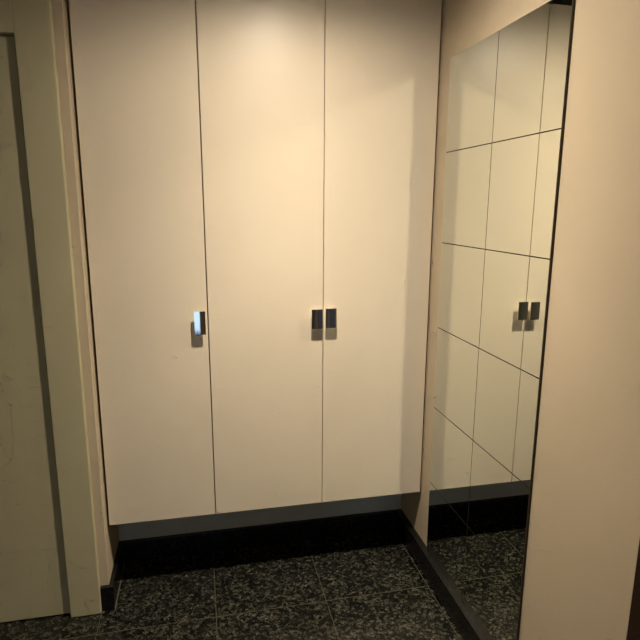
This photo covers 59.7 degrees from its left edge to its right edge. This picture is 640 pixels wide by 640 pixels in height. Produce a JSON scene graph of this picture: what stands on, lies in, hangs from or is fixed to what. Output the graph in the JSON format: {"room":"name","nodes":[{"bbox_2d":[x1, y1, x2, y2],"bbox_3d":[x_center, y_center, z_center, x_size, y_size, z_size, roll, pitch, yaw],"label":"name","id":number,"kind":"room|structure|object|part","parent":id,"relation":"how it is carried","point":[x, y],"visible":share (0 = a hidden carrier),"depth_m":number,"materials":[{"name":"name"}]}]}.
{"room":"entrance hall","nodes":[
{"label":"entrance hall","id":0,"kind":"room"},
{"bbox_2d":[0,0,118,585],"bbox_3d":[-1.425,-0.064,2.018,1.160,2.400,0.394,-2,12,-12],"label":"wall","id":1,"kind":"structure","parent":0,"point":[107,536],"depth_m":1.95,"materials":[{"name":"beige paint"}]},
{"bbox_2d":[0,0,101,622],"bbox_3d":[-1.347,0.089,1.844,1.030,2.170,0.032,-2,12,-12],"label":"door","id":2,"kind":"structure","parent":1,"relation":"in","point":[49,564],"depth_m":1.93,"materials":[{"name":"grey paint"}]},
{"bbox_2d":[100,541,123,610],"bbox_3d":[-0.858,1.052,2.312,0.048,0.100,0.312,-2,12,-12],"label":"baseboard","id":3,"kind":"structure","parent":1,"relation":"attached to","point":[109,593],"depth_m":2.21,"materials":[{"name":"black stone"}]},
{"bbox_2d":[115,563,124,608],"bbox_3d":[-0.831,1.101,2.318,0.003,0.003,0.293,-2,12,-12],"label":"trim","id":4,"kind":"structure","parent":1,"relation":"attached to","point":[124,563],"depth_m":2.31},
{"bbox_2d":[0,530,462,639],"bbox_3d":[-0.249,1.583,0.190,2.572,0.080,5.043,-2,12,-12],"label":"floor","id":5,"kind":"structure","parent":0,"point":[367,586],"depth_m":2.24,"materials":[{"name":"stone"}]},
{"bbox_2d":[118,494,401,540],"bbox_3d":[-0.249,-0.140,2.416,1.312,2.400,0.100,-2,12,-12],"label":"wall","id":6,"kind":"structure","parent":0,"point":[147,529],"depth_m":2.57,"materials":[{"name":"grey paint"}]},
{"bbox_2d":[68,0,441,524],"bbox_3d":[-0.209,-0.218,2.217,1.294,1.998,0.262,-2,12,-12],"label":"wardrobe","id":7,"kind":"object","parent":6,"relation":"attached to","point":[258,175],"visible":1,"depth_m":2.09,"materials":[{"name":"beige laminate"}]},
{"bbox_3d":[-0.622,-0.183,2.034,0.407,1.998,0.018,-2,12,-12],"label":"door","id":8,"kind":"part","parent":7,"relation":"part of","materials":[{"name":"beige laminate"}]},
{"bbox_3d":[-0.450,0.010,2.088,0.040,0.089,0.027,-2,12,-12],"label":"handle","id":9,"kind":"part","parent":7,"relation":"part of","materials":[{"name":"silver metal"}]},
{"bbox_3d":[-0.208,-0.199,2.122,0.446,1.998,0.018,-2,12,-12],"label":"door","id":10,"kind":"part","parent":7,"relation":"part of","materials":[{"name":"beige laminate"}]},
{"bbox_3d":[-0.014,-0.005,2.182,0.043,0.077,0.027,-2,12,-12],"label":"handle","id":11,"kind":"part","parent":7,"relation":"part of","materials":[{"name":"black metal"}]},
{"bbox_3d":[0.042,-0.009,2.193,0.044,0.077,0.027,-2,12,-12],"label":"handle","id":12,"kind":"part","parent":7,"relation":"part of","materials":[{"name":"black metal"}]},
{"bbox_3d":[0.228,-0.216,2.215,0.440,1.998,0.018,-2,12,-12],"label":"door","id":13,"kind":"part","parent":7,"relation":"part of","materials":[{"name":"beige laminate"}]},
{"bbox_2d":[123,510,396,562],"bbox_3d":[-0.248,0.998,2.590,1.264,0.100,0.018,-2,12,-12],"label":"baseboard","id":14,"kind":"structure","parent":6,"relation":"attached to","point":[151,548],"depth_m":2.57,"materials":[{"name":"black stone"}]},
{"bbox_2d":[401,0,639,639],"bbox_3d":[0.965,0.322,0.198,0.100,2.400,5.043,-2,12,-12],"label":"wall","id":15,"kind":"structure","parent":0,"point":[584,530],"depth_m":1.37,"materials":[{"name":"beige paint"}]},
{"bbox_2d":[396,509,487,639],"bbox_3d":[0.535,1.114,2.045,0.030,0.100,1.438,-2,12,-12],"label":"baseboard","id":16,"kind":"structure","parent":15,"relation":"attached to","point":[460,616],"depth_m":2.25,"materials":[{"name":"black stone"}]},
{"bbox_2d":[427,0,575,639],"bbox_3d":[0.542,0.090,1.881,0.007,1.972,0.690,-2,12,-12],"label":"wall mirror","id":17,"kind":"object","parent":15,"relation":"attached to","point":[507,100],"visible":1,"depth_m":1.77,"materials":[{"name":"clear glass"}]},
{"bbox_2d":[626,539,639,639],"bbox_3d":[0.779,0.332,0.763,0.028,2.150,0.800,-2,12,-12],"label":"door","id":18,"kind":"structure","parent":15,"relation":"in","point":[633,631],"depth_m":1.20,"materials":[{"name":"brown wood"}]}
]}

